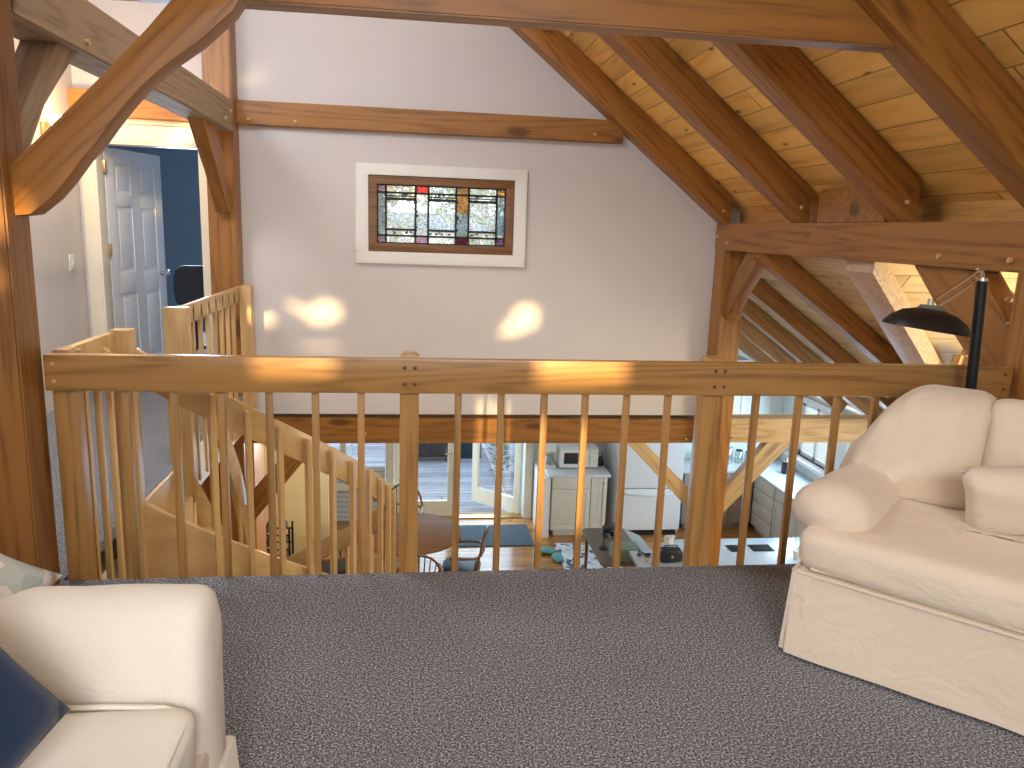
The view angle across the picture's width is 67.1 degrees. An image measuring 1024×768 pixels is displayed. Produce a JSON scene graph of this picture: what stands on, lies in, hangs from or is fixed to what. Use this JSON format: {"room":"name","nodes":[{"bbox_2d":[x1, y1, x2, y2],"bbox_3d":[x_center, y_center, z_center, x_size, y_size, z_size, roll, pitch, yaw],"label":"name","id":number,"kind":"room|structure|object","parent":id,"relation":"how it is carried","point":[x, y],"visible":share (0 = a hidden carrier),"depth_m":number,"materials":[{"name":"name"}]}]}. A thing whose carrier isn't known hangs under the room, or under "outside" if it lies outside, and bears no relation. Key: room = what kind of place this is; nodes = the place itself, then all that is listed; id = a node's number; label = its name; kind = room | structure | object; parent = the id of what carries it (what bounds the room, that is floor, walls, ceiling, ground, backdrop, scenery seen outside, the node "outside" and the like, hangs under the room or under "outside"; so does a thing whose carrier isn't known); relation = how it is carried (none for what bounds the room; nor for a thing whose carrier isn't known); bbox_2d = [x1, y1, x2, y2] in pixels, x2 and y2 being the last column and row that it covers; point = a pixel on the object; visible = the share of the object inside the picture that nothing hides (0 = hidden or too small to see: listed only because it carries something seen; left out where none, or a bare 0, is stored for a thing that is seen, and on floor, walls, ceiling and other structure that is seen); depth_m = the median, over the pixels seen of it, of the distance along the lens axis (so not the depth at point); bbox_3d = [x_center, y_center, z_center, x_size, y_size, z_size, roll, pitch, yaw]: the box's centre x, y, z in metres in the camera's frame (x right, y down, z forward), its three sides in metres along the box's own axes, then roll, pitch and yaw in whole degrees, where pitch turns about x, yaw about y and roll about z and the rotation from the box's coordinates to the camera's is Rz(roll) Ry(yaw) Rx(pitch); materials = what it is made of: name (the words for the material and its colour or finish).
{"room":"loft living room","nodes":[
{"label":"loft living room","id":0,"kind":"room"},
{"bbox_2d":[14,38,90,413],"bbox_3d":[-2.861,-0.584,1.258,0.120,3.900,10.190,1,11,-7],"label":"wall","id":1,"kind":"structure","parent":0,"point":[57,234],"depth_m":5.76,"materials":[{"name":"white paint"}]},
{"bbox_2d":[40,114,61,134],"bbox_3d":[-3.259,-1.818,5.507,0.162,0.190,0.124,1,11,-7],"label":"wall sconce","id":2,"kind":"object","parent":1,"relation":"attached to","point":[44,126],"visible":0.3,"depth_m":5.45,"materials":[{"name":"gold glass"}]},
{"bbox_2d":[107,146,204,328],"bbox_3d":[-3.865,-1.582,8.131,3.200,2.700,4.000,1,11,-7],"label":"wall","id":3,"kind":"structure","parent":0,"point":[179,169],"depth_m":9.90,"materials":[{"name":"blue paint"}]},
{"bbox_2d":[195,329,206,354],"bbox_3d":[-3.915,-0.322,8.428,3.200,0.090,3.909,1,11,-7],"label":"floor","id":4,"kind":"structure","parent":0,"point":[204,330],"depth_m":9.29,"materials":[{"name":"grey carpet"}]},
{"bbox_2d":[173,265,205,351],"bbox_3d":[-3.279,-0.749,7.971,0.538,0.970,0.636,-4,13,-27],"label":"office chair","id":5,"kind":"object","parent":4,"relation":"on","point":[188,283],"visible":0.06,"depth_m":7.64,"materials":[{"name":"black plastic"}]},
{"bbox_2d":[263,443,329,558],"bbox_3d":[-3.010,1.050,9.127,1.640,2.510,0.080,1,11,-7],"label":"wall panel","id":6,"kind":"object","parent":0,"point":[295,512],"depth_m":9.23,"materials":[{"name":"yellow paint"}]},
{"bbox_2d":[71,0,739,414],"bbox_3d":[-0.678,-2.211,6.385,5.500,5.032,0.120,1,11,-7],"label":"wall","id":7,"kind":"structure","parent":0,"point":[619,264],"depth_m":6.54,"materials":[{"name":"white paint"}]},
{"bbox_2d":[67,88,188,121],"bbox_3d":[-2.888,-2.163,5.999,1.020,0.200,0.101,1,11,-7],"label":"header beam","id":8,"kind":"structure","parent":7,"relation":"attached to","point":[146,110],"depth_m":5.97,"materials":[{"name":"orange wood"}]},
{"bbox_2d":[82,119,213,354],"bbox_3d":[-2.979,-1.095,6.689,1.016,2.170,0.942,1,11,-7],"label":"door","id":9,"kind":"structure","parent":7,"relation":"in","point":[122,193],"depth_m":6.45,"materials":[{"name":"beige paint"}]},
{"bbox_2d":[236,100,622,143],"bbox_3d":[-0.627,-2.142,6.331,3.150,0.186,0.117,1,11,-7],"label":"tie beam","id":10,"kind":"structure","parent":7,"relation":"attached to","point":[249,112],"depth_m":6.28,"materials":[{"name":"brown wood"}]},
{"bbox_2d":[356,162,527,266],"bbox_3d":[-0.595,-1.421,6.538,1.428,0.810,0.155,1,11,-7],"label":"window","id":11,"kind":"structure","parent":7,"relation":"in","point":[510,185],"depth_m":6.48,"materials":[{"name":"white paint"}]},
{"bbox_2d":[46,391,1023,767],"bbox_3d":[-0.134,1.094,1.888,5.480,0.050,10.070,1,11,-7],"label":"floor","id":12,"kind":"structure","parent":0,"point":[680,666],"depth_m":2.51,"materials":[{"name":"grey carpet"}]},
{"bbox_2d":[0,0,60,585],"bbox_3d":[-1.838,-0.637,2.674,0.228,3.480,0.172,1,11,-7],"label":"timber post","id":13,"kind":"object","parent":12,"relation":"on","point":[28,535],"visible":0.65,"depth_m":2.76,"materials":[{"name":"brown wood"}]},
{"bbox_2d":[15,40,75,151],"bbox_3d":[-1.884,-1.041,3.009,0.140,0.616,0.643,1,11,-7],"label":"brace","id":14,"kind":"object","parent":13,"relation":"attached to","point":[40,65],"visible":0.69,"depth_m":3.00,"materials":[{"name":"brown wood"}]},
{"bbox_2d":[10,0,232,130],"bbox_3d":[-2.020,-1.725,4.275,0.207,0.225,3.380,1,11,-7],"label":"beam","id":15,"kind":"structure","parent":13,"relation":"attached to","point":[98,40],"depth_m":3.46,"materials":[{"name":"brown wood"}]},
{"bbox_2d":[10,0,245,215],"bbox_3d":[-1.337,-0.960,2.703,0.788,0.754,0.110,1,11,-7],"label":"brace","id":16,"kind":"object","parent":13,"relation":"attached to","point":[45,173],"visible":1,"depth_m":2.64,"materials":[{"name":"brown wood"}]},
{"bbox_2d":[119,0,894,52],"bbox_3d":[-0.221,-1.454,2.807,3.460,0.241,0.112,1,11,-7],"label":"tie beam","id":17,"kind":"structure","parent":13,"relation":"attached to","point":[823,24],"depth_m":2.88,"materials":[{"name":"brown wood"}]},
{"bbox_2d":[68,328,148,578],"bbox_3d":[-1.752,0.400,3.360,0.102,1.225,0.550,1,11,-7],"label":"bridge railing","id":18,"kind":"object","parent":12,"relation":"on","point":[117,340],"visible":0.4,"depth_m":3.44,"materials":[{"name":"brown wood"}]},
{"bbox_2d":[0,584,238,767],"bbox_3d":[-0.998,0.795,0.592,1.028,0.961,2.321,1,11,-7],"label":"sofa","id":19,"kind":"object","parent":12,"relation":"on","point":[137,668],"visible":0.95,"depth_m":1.56,"materials":[{"name":"fabric"}]},
{"bbox_2d":[0,553,61,599],"bbox_3d":[-1.146,0.454,1.571,0.238,0.279,0.333,5,12,13],"label":"floral pillow","id":20,"kind":"object","parent":19,"relation":"on","point":[16,576],"visible":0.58,"depth_m":1.63,"materials":[{"name":"fabric"}]},
{"bbox_2d":[0,647,69,767],"bbox_3d":[-0.911,0.507,1.118,0.236,0.457,0.488,4,11,10],"label":"pillow","id":21,"kind":"object","parent":19,"relation":"on","point":[29,711],"visible":1,"depth_m":1.25,"materials":[{"name":"fabric"}]},
{"bbox_2d":[19,708,195,767],"bbox_3d":[-0.981,0.804,1.065,0.832,0.219,0.939,1,11,-7],"label":"seat cushion","id":22,"kind":"object","parent":19,"relation":"on","point":[131,737],"depth_m":1.43,"materials":[{"name":"fabric"}]},
{"bbox_2d":[146,399,242,511],"bbox_3d":[-2.029,0.504,5.063,0.021,0.256,2.750,1,11,-7],"label":"trim","id":23,"kind":"structure","parent":12,"relation":"attached to","point":[162,496],"depth_m":4.35,"materials":[{"name":"brown wood"}]},
{"bbox_2d":[162,285,257,518],"bbox_3d":[-2.032,0.017,5.359,0.131,1.275,1.802,1,11,-7],"label":"landing railing","id":24,"kind":"object","parent":12,"relation":"on","point":[179,321],"visible":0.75,"depth_m":4.94,"materials":[{"name":"brown wood"}]},
{"bbox_2d":[201,23,243,395],"bbox_3d":[-2.296,-1.421,6.164,0.211,3.540,0.222,1,11,-7],"label":"timber post","id":25,"kind":"object","parent":12,"relation":"on","point":[219,70],"visible":0.46,"depth_m":6.08,"materials":[{"name":"brown wood"}]},
{"bbox_2d":[187,117,230,212],"bbox_3d":[-2.200,-1.577,5.636,0.100,0.620,0.768,1,11,-7],"label":"brace","id":26,"kind":"object","parent":25,"relation":"attached to","point":[204,132],"visible":1,"depth_m":5.60,"materials":[{"name":"brown wood"}]},
{"bbox_2d":[252,414,694,442],"bbox_3d":[-0.273,0.404,6.963,4.060,0.228,0.198,1,11,-7],"label":"beam","id":27,"kind":"structure","parent":25,"relation":"attached to","point":[334,428],"depth_m":6.90,"materials":[{"name":"brown wood"}]},
{"bbox_2d":[43,346,1012,579],"bbox_3d":[0.195,0.486,3.267,3.933,1.225,0.139,1,11,-7],"label":"guard railing","id":28,"kind":"object","parent":12,"relation":"on","point":[69,372],"visible":0.73,"depth_m":3.11,"materials":[{"name":"brown wood"}]},
{"bbox_2d":[778,384,1023,735],"bbox_3d":[1.869,0.567,2.449,1.842,0.876,0.901,11,14,38],"label":"loveseat","id":29,"kind":"object","parent":12,"relation":"on","point":[891,587],"visible":0.91,"depth_m":2.56,"materials":[{"name":"fabric"}]},
{"bbox_2d":[799,498,1023,634],"bbox_3d":[1.814,0.643,2.396,1.647,0.198,0.692,11,14,38],"label":"seat cushion","id":30,"kind":"object","parent":29,"relation":"on","point":[919,558],"depth_m":2.47,"materials":[{"name":"fabric"}]},
{"bbox_2d":[848,384,996,509],"bbox_3d":[1.555,0.236,2.979,0.480,0.450,0.270,11,14,38],"label":"cushion","id":31,"kind":"object","parent":29,"relation":"on","point":[921,442],"depth_m":2.86,"materials":[{"name":"fabric"}]},
{"bbox_2d":[959,466,1023,534],"bbox_3d":[1.676,0.389,2.543,0.351,0.284,0.228,11,14,38],"label":"throw pillow","id":32,"kind":"object","parent":29,"relation":"on","point":[994,495],"visible":0.98,"depth_m":2.52,"materials":[{"name":"fabric"}]},
{"bbox_2d":[981,398,1023,465],"bbox_3d":[2.056,0.334,2.628,0.790,0.475,0.242,11,14,38],"label":"cushion","id":33,"kind":"object","parent":29,"relation":"on","point":[1002,420],"depth_m":2.76,"materials":[{"name":"fabric"}]},
{"bbox_2d":[882,268,997,389],"bbox_3d":[1.773,0.193,3.188,0.589,1.338,0.330,1,11,-7],"label":"floor lamp","id":34,"kind":"object","parent":12,"relation":"on","point":[929,317],"visible":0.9,"depth_m":3.07,"materials":[{"name":"black metal"}]},
{"bbox_2d":[997,272,1023,399],"bbox_3d":[2.290,0.316,3.423,0.231,1.600,0.202,1,11,-7],"label":"timber post","id":35,"kind":"object","parent":12,"relation":"on","point":[1014,352],"visible":0.14,"depth_m":3.34,"materials":[{"name":"brown wood"}]},
{"bbox_2d":[914,265,1013,398],"bbox_3d":[2.260,-0.273,3.838,0.134,0.590,0.828,1,11,-7],"label":"brace","id":36,"kind":"object","parent":35,"relation":"attached to","point":[999,299],"visible":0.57,"depth_m":3.69,"materials":[{"name":"brown wood"}]},
{"bbox_2d":[329,514,763,572],"bbox_3d":[0.474,2.782,7.726,8.220,0.100,7.800,1,11,-7],"label":"floor","id":37,"kind":"structure","parent":0,"point":[511,557],"depth_m":10.22,"materials":[{"name":"brown wood"}]},
{"bbox_2d":[219,435,246,541],"bbox_3d":[-2.400,1.574,6.761,0.212,2.450,0.221,1,11,-7],"label":"timber post","id":38,"kind":"object","parent":37,"relation":"on","point":[239,446],"visible":0.11,"depth_m":6.51,"materials":[{"name":"brown wood"}]},
{"bbox_2d":[253,454,301,520],"bbox_3d":[-1.994,0.862,6.802,0.584,0.733,0.100,1,11,-7],"label":"brace","id":39,"kind":"object","parent":38,"relation":"attached to","point":[291,465],"visible":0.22,"depth_m":6.74,"materials":[{"name":"brown wood"}]},
{"bbox_2d":[201,443,266,552],"bbox_3d":[-2.821,1.566,7.364,0.830,2.200,0.500,1,11,-7],"label":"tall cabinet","id":40,"kind":"object","parent":37,"relation":"on","point":[257,448],"visible":0.02,"depth_m":7.24,"materials":[{"name":"wood"}]},
{"bbox_2d":[113,347,395,577],"bbox_3d":[-1.631,1.416,5.229,1.641,3.917,2.549,-3,12,-22],"label":"spiral staircase","id":41,"kind":"structure","parent":37,"relation":"on","point":[204,534],"depth_m":3.97,"materials":[{"name":"brown wood"}]},
{"bbox_2d":[266,521,293,556],"bbox_3d":[-2.536,1.997,8.322,0.330,1.000,0.240,1,11,-7],"label":"wine rack","id":42,"kind":"object","parent":37,"relation":"on","point":[289,541],"visible":0.21,"depth_m":8.34,"materials":[{"name":"black metal"}]},
{"bbox_2d":[313,538,357,573],"bbox_3d":[-1.968,2.011,8.478,0.518,0.955,0.534,-3,12,-22],"label":"chair","id":43,"kind":"object","parent":37,"relation":"on","point":[341,561],"visible":0.2,"depth_m":8.38,"materials":[{"name":"brown wood"}]},
{"bbox_2d":[356,513,461,555],"bbox_3d":[-1.205,2.055,8.905,1.240,0.740,1.240,1,11,-7],"label":"dining table","id":44,"kind":"object","parent":37,"relation":"on","point":[434,535],"visible":0.19,"depth_m":8.76,"materials":[{"name":"brown wood"}]},
{"bbox_2d":[396,555,443,572],"bbox_3d":[-0.984,2.129,8.060,0.534,0.955,0.518,0,11,-9],"label":"chair","id":45,"kind":"object","parent":37,"relation":"on","point":[440,568],"visible":0.06,"depth_m":7.79,"materials":[{"name":"brown wood"}]},
{"bbox_2d":[442,525,488,571],"bbox_3d":[-0.529,2.033,8.619,0.518,0.955,0.534,2,11,2],"label":"chair","id":46,"kind":"object","parent":37,"relation":"on","point":[464,563],"visible":0.54,"depth_m":8.54,"materials":[{"name":"brown wood"}]},
{"bbox_2d":[459,524,533,546],"bbox_3d":[-0.280,2.102,10.710,1.080,0.013,0.740,1,11,-7],"label":"door mat","id":47,"kind":"object","parent":37,"relation":"on","point":[510,535],"visible":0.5,"depth_m":10.69,"materials":[{"name":"fabric"}]},
{"bbox_2d":[541,547,563,562],"bbox_3d":[0.534,2.228,10.101,0.253,0.076,0.473,-8,15,-40],"label":"slippers","id":48,"kind":"object","parent":37,"relation":"on","point":[556,556],"visible":0.87,"depth_m":10.07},
{"bbox_2d":[549,478,607,534],"bbox_3d":[0.880,1.638,11.050,0.780,0.870,0.783,1,11,-7],"label":"base cabinet","id":49,"kind":"object","parent":37,"relation":"on","point":[563,491],"visible":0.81,"depth_m":10.69,"materials":[{"name":"white paint"}]},
{"bbox_2d":[545,460,610,477],"bbox_3d":[0.885,1.191,10.966,0.880,0.040,0.790,1,11,-7],"label":"countertop","id":50,"kind":"structure","parent":49,"relation":"on","point":[600,471],"depth_m":10.69,"materials":[{"name":"stone"}]},
{"bbox_2d":[545,443,556,467],"bbox_3d":[0.518,1.000,10.937,0.178,0.320,0.240,1,11,-7],"label":"coffee maker","id":51,"kind":"object","parent":50,"relation":"on","point":[551,448],"visible":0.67,"depth_m":10.91,"materials":[{"name":"white paint"}]},
{"bbox_2d":[554,443,598,467],"bbox_3d":[0.920,1.014,11.017,0.560,0.290,0.410,1,11,-7],"label":"microwave","id":52,"kind":"object","parent":50,"relation":"on","point":[566,454],"visible":0.84,"depth_m":10.84,"materials":[{"name":"white paint"}]},
{"bbox_2d":[553,542,622,568],"bbox_3d":[1.006,2.291,9.992,0.750,0.011,1.170,1,11,-7],"label":"patterned rug","id":53,"kind":"object","parent":37,"relation":"on","point":[566,549],"visible":0.27,"depth_m":10.12,"materials":[{"name":"fabric"}]},
{"bbox_2d":[582,528,649,568],"bbox_3d":[1.223,2.173,8.736,0.714,0.750,1.020,1,11,-7],"label":"side table","id":54,"kind":"object","parent":37,"relation":"on","point":[593,536],"visible":0.5,"depth_m":8.80,"materials":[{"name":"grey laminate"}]},
{"bbox_2d":[602,522,614,536],"bbox_3d":[1.129,1.676,8.898,0.170,0.155,0.145,1,11,-7],"label":"camera","id":55,"kind":"object","parent":54,"relation":"on","point":[609,529],"visible":0.72,"depth_m":8.88,"materials":[{"name":"black plastic"}]},
{"bbox_2d":[609,541,640,562],"bbox_3d":[1.207,1.803,8.288,0.290,0.150,0.230,1,11,-7],"label":"box","id":56,"kind":"object","parent":54,"relation":"on","point":[626,546],"visible":0.6,"depth_m":8.21,"materials":[{"name":"cardboard"}]},
{"bbox_2d":[604,443,684,534],"bbox_3d":[1.880,1.247,11.062,0.940,1.700,0.814,1,11,-7],"label":"fridge","id":57,"kind":"object","parent":37,"relation":"on","point":[641,482],"visible":0.47,"depth_m":10.79,"materials":[{"name":"metal"}]},
{"bbox_2d":[629,537,800,566],"bbox_3d":[2.261,2.241,8.137,2.060,0.921,0.950,1,11,-7],"label":"kitchen island","id":58,"kind":"object","parent":37,"relation":"on","point":[758,551],"visible":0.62,"depth_m":8.14,"materials":[{"name":"white stone"}]},
{"bbox_2d":[660,545,682,562],"bbox_3d":[1.616,1.724,7.860,0.234,0.182,0.126,1,11,-7],"label":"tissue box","id":59,"kind":"object","parent":58,"relation":"on","point":[668,553],"visible":0.93,"depth_m":7.81,"materials":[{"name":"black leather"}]},
{"bbox_2d":[748,544,774,550],"bbox_3d":[2.678,1.762,8.298,0.240,0.005,0.170,1,11,-7],"label":"grille","id":60,"kind":"object","parent":58,"relation":"attached to","point":[751,547],"depth_m":8.29,"materials":[{"name":"black metal"}]},
{"bbox_2d":[679,473,752,528],"bbox_3d":[2.923,1.641,11.394,1.040,0.870,0.623,1,11,-7],"label":"base cabinet","id":61,"kind":"object","parent":37,"relation":"on","point":[731,515],"visible":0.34,"depth_m":11.17,"materials":[{"name":"white paint"}]},
{"bbox_2d":[707,250,746,565],"bbox_3d":[1.852,0.817,7.152,0.206,4.070,0.223,1,11,-7],"label":"timber post","id":62,"kind":"object","parent":37,"relation":"on","point":[724,334],"visible":0.31,"depth_m":6.84,"materials":[{"name":"brown wood"}]},
{"bbox_2d":[628,443,687,506],"bbox_3d":[1.385,0.879,7.238,0.694,0.708,0.100,1,11,-7],"label":"brace","id":63,"kind":"object","parent":62,"relation":"attached to","point":[673,482],"visible":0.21,"depth_m":7.18,"materials":[{"name":"brown wood"}]},
{"bbox_2d":[724,252,765,319],"bbox_3d":[1.954,-0.795,6.399,0.110,0.589,0.629,1,11,-7],"label":"brace","id":64,"kind":"object","parent":62,"relation":"attached to","point":[750,271],"visible":0.77,"depth_m":6.45,"materials":[{"name":"brown wood"}]},
{"bbox_2d":[723,442,789,511],"bbox_3d":[2.280,0.922,7.361,0.694,0.778,0.100,1,11,-7],"label":"brace","id":65,"kind":"object","parent":62,"relation":"attached to","point":[766,453],"visible":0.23,"depth_m":7.29,"materials":[{"name":"brown wood"}]},
{"bbox_2d":[730,414,878,442],"bbox_3d":[3.277,0.430,7.422,2.682,0.233,0.196,1,11,-7],"label":"beam","id":66,"kind":"structure","parent":62,"relation":"attached to","point":[771,427],"depth_m":7.27,"materials":[{"name":"brown wood"}]},
{"bbox_2d":[715,221,1023,272],"bbox_3d":[2.136,-0.925,4.991,0.237,0.227,3.780,1,11,-7],"label":"beam","id":67,"kind":"structure","parent":62,"relation":"on","point":[984,245],"depth_m":4.27,"materials":[{"name":"brown wood"}]},
{"bbox_2d":[509,27,731,223],"bbox_3d":[0.007,-2.993,6.169,3.850,3.274,0.259,1,11,-7],"label":"rafter","id":68,"kind":"object","parent":67,"relation":"on","point":[552,46],"visible":0.88,"depth_m":6.36,"materials":[{"name":"brown wood"}]},
{"bbox_2d":[596,33,812,222],"bbox_3d":[0.179,-2.720,4.828,3.850,3.274,0.219,1,11,-7],"label":"rafter","id":69,"kind":"object","parent":67,"relation":"on","point":[652,59],"visible":0.88,"depth_m":5.11,"materials":[{"name":"brown wood"}]},
{"bbox_2d":[710,41,921,221],"bbox_3d":[0.323,-2.490,3.700,3.850,3.274,0.219,1,11,-7],"label":"rafter","id":70,"kind":"object","parent":67,"relation":"on","point":[783,75],"visible":0.86,"depth_m":4.04,"materials":[{"name":"brown wood"}]},
{"bbox_2d":[817,187,887,222],"bbox_3d":[2.185,-1.101,4.761,0.220,0.208,0.750,1,11,-7],"label":"block","id":71,"kind":"object","parent":67,"relation":"on","point":[841,205],"visible":0.64,"depth_m":4.79,"materials":[{"name":"brown wood"}]},
{"bbox_2d":[855,0,1023,207],"bbox_3d":[0.454,-2.282,2.679,3.850,3.274,0.209,1,11,-7],"label":"rafter","id":72,"kind":"object","parent":67,"relation":"on","point":[934,50],"visible":1,"depth_m":3.00,"materials":[{"name":"brown wood"}]},
{"bbox_2d":[750,477,775,537],"bbox_3d":[3.823,1.767,10.920,0.654,0.870,0.620,1,11,-7],"label":"base cabinet","id":73,"kind":"object","parent":37,"relation":"on","point":[764,493],"visible":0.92,"depth_m":10.86,"materials":[{"name":"white paint"}]},
{"bbox_2d":[770,489,804,537],"bbox_3d":[4.017,2.076,9.403,0.654,0.870,2.460,1,11,-7],"label":"base cabinet","id":74,"kind":"object","parent":37,"relation":"on","point":[796,528],"visible":0.08,"depth_m":10.34,"materials":[{"name":"white paint"}]},
{"bbox_2d":[683,458,813,500],"bbox_3d":[3.438,1.504,9.845,1.720,0.040,3.730,1,11,-7],"label":"countertop","id":75,"kind":"structure","parent":74,"relation":"on","point":[772,475],"depth_m":10.91,"materials":[{"name":"stone"}]},
{"bbox_2d":[385,349,783,514],"bbox_3d":[0.111,-0.047,11.103,8.320,4.100,0.140,1,11,-7],"label":"wall","id":76,"kind":"structure","parent":0,"point":[768,404],"depth_m":11.57,"materials":[{"name":"paint"}]},
{"bbox_2d":[336,466,384,520],"bbox_3d":[-2.249,1.567,11.038,0.850,0.800,0.040,1,11,-7],"label":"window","id":77,"kind":"structure","parent":76,"relation":"attached to","point":[342,497],"depth_m":11.02,"materials":[{"name":"glass"}]},
{"bbox_2d":[336,443,399,490],"bbox_3d":[-2.378,0.778,10.881,1.786,1.486,0.160,1,11,-7],"label":"window","id":78,"kind":"structure","parent":76,"relation":"in","point":[339,487],"depth_m":10.95,"materials":[{"name":"beige paint"}]},
{"bbox_2d":[394,443,522,518],"bbox_3d":[-0.793,0.906,11.478,1.920,2.024,0.795,1,11,-7],"label":"door","id":79,"kind":"structure","parent":76,"relation":"in","point":[511,504],"depth_m":11.41,"materials":[{"name":"beige paint"}]},
{"bbox_2d":[386,443,533,518],"bbox_3d":[-0.742,0.921,11.088,2.120,2.150,0.060,1,11,-7],"label":"trim","id":80,"kind":"structure","parent":76,"relation":"attached to","point":[528,465],"depth_m":11.23,"materials":[{"name":"beige paint"}]},
{"bbox_2d":[531,461,550,537],"bbox_3d":[0.411,1.635,11.011,0.120,0.860,0.780,1,11,-7],"label":"trim","id":81,"kind":"structure","parent":76,"relation":"attached to","point":[547,481],"depth_m":10.69,"materials":[{"name":"white paint"}]},
{"bbox_2d":[733,356,748,413],"bbox_3d":[2.926,0.090,11.240,0.900,0.970,0.338,1,11,-7],"label":"upper cabinet","id":82,"kind":"object","parent":76,"relation":"attached to","point":[739,401],"visible":0.04,"depth_m":11.18,"materials":[{"name":"white paint"}]},
{"bbox_2d":[560,0,1023,212],"bbox_3d":[0.727,-2.095,1.414,4.170,3.286,10.200,1,11,-7],"label":"ceiling","id":83,"kind":"structure","parent":0,"point":[948,170],"depth_m":4.03,"materials":[{"name":"brown wood"}]},
{"bbox_2d":[778,396,861,480],"bbox_3d":[4.598,1.759,8.076,0.130,2.050,7.860,1,11,-7],"label":"wall","id":84,"kind":"structure","parent":0,"point":[788,405],"depth_m":10.84,"materials":[{"name":"paint"}]},
{"bbox_2d":[784,396,831,476],"bbox_3d":[4.177,0.687,10.730,0.200,0.924,1.070,1,11,-7],"label":"window","id":85,"kind":"structure","parent":84,"relation":"in","point":[822,409],"depth_m":10.74,"materials":[{"name":"white paint"}]},
{"bbox_2d":[742,255,1017,410],"bbox_3d":[3.130,-0.469,8.133,2.973,2.190,6.380,1,11,-7],"label":"ceiling","id":86,"kind":"structure","parent":0,"point":[831,273],"depth_m":5.83,"materials":[{"name":"brown wood"}]},
{"bbox_2d":[739,334,773,361],"bbox_3d":[2.754,-0.916,10.658,2.889,2.136,0.172,1,11,-7],"label":"rafter","id":87,"kind":"object","parent":86,"relation":"attached to","point":[745,345],"visible":0.08,"depth_m":10.74,"materials":[{"name":"brown wood"}]},
{"bbox_2d":[740,317,846,411],"bbox_3d":[2.890,-0.698,9.588,2.889,2.136,0.172,1,11,-7],"label":"rafter","id":88,"kind":"object","parent":86,"relation":"attached to","point":[747,329],"visible":0.22,"depth_m":9.60,"materials":[{"name":"brown wood"}]},
{"bbox_2d":[742,298,882,414],"bbox_3d":[3.025,-0.483,8.538,2.889,2.136,0.172,1,11,-7],"label":"rafter","id":89,"kind":"object","parent":86,"relation":"attached to","point":[751,311],"visible":0.32,"depth_m":8.46,"materials":[{"name":"brown wood"}]},
{"bbox_2d":[750,278,898,408],"bbox_3d":[3.157,-0.273,7.508,2.889,2.136,0.172,1,11,-7],"label":"rafter","id":90,"kind":"object","parent":86,"relation":"attached to","point":[762,292],"visible":0.37,"depth_m":7.33,"materials":[{"name":"brown wood"}]},
{"bbox_2d":[752,253,903,363],"bbox_3d":[2.697,-0.490,6.211,1.640,1.236,0.172,1,11,-7],"label":"rafter","id":91,"kind":"object","parent":86,"relation":"attached to","point":[783,268],"visible":0.6,"depth_m":6.09,"materials":[{"name":"brown wood"}]},
{"bbox_2d":[846,260,941,363],"bbox_3d":[3.301,-0.005,6.032,3.542,2.120,0.241,-9,16,-43],"label":"rafter","id":92,"kind":"object","parent":86,"relation":"attached to","point":[876,282],"visible":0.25,"depth_m":4.99,"materials":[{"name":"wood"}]},
{"bbox_2d":[950,349,967,364],"bbox_3d":[3.918,0.025,5.933,1.588,0.632,0.151,-3,12,-24],"label":"log","id":93,"kind":"object","parent":86,"relation":"attached to","point":[962,358],"visible":0.21,"depth_m":5.57,"materials":[{"name":"brown wood"}]},
{"bbox_3d":[2.892,0.823,0.271,0.100,1.920,6.280,1,11,-7],"label":"wall","id":94,"kind":"structure","parent":0,"visible":0},
{"bbox_2d":[740,200,1023,223],"bbox_3d":[2.654,-0.515,1.963,0.040,0.175,9.960,1,11,-7],"label":"trim","id":95,"kind":"structure","parent":94,"relation":"attached to","point":[996,210],"depth_m":4.10,"materials":[{"name":"brown wood"}]},
{"label":"outside","id":96,"kind":"structure","parent":0,"visible":0},
{"bbox_2d":[328,443,521,512],"bbox_3d":[-2.346,1.498,14.081,11.000,0.080,5.630,1,11,-7],"label":"deck","id":97,"kind":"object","parent":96,"point":[432,471],"visible":0.08,"depth_m":13.71,"materials":[{"name":"wood"}]},
{"bbox_2d":[418,443,447,460],"bbox_3d":[-1.551,0.878,14.360,0.842,1.079,0.543,1,11,-7],"label":"barbecue","id":98,"kind":"object","parent":97,"relation":"on","point":[424,449],"visible":0.14,"depth_m":14.26,"materials":[{"name":"black metal"}]},
{"bbox_2d":[460,443,481,457],"bbox_3d":[-0.868,1.071,14.765,0.580,0.590,0.540,1,11,-7],"label":"storage bin","id":99,"kind":"object","parent":97,"relation":"on","point":[466,448],"visible":0.06,"depth_m":14.55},
{"bbox_2d":[487,443,514,476],"bbox_3d":[-0.200,1.328,13.539,0.569,0.611,0.569,1,11,-7],"label":"potted plant","id":100,"kind":"object","parent":97,"relation":"on","point":[492,444],"visible":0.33,"depth_m":13.55,"materials":[{"name":"green plant"}]},
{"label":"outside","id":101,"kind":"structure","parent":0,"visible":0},
{"bbox_2d":[805,406,855,462],"bbox_3d":[-3.279,-0.183,25.258,80.000,0.100,70.000,1,11,-7],"label":"ground","id":102,"kind":"structure","parent":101,"point":[822,450],"depth_m":18.28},
{"bbox_2d":[378,185,425,242],"bbox_3d":[-3.803,-3.468,19.445,6.644,8.590,4.865,-8,15,-42],"label":"broadleaf tree","id":103,"kind":"object","parent":102,"relation":"on","point":[381,204],"visible":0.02,"depth_m":18.50,"materials":[{"name":"green plant"}]},
{"bbox_2d":[379,212,503,244],"bbox_3d":[-4.616,-5.183,35.895,29.000,5.450,8.200,1,11,-7],"label":"house","id":104,"kind":"structure","parent":102,"relation":"on","point":[435,221],"depth_m":32.59,"materials":[{"name":"white paint"}]},
{"bbox_2d":[414,187,503,245],"bbox_3d":[-0.120,-4.749,26.199,7.099,8.710,5.233,5,12,13],"label":"broadleaf tree","id":105,"kind":"object","parent":102,"relation":"on","point":[485,215],"visible":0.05,"depth_m":25.49,"materials":[{"name":"green plant"}]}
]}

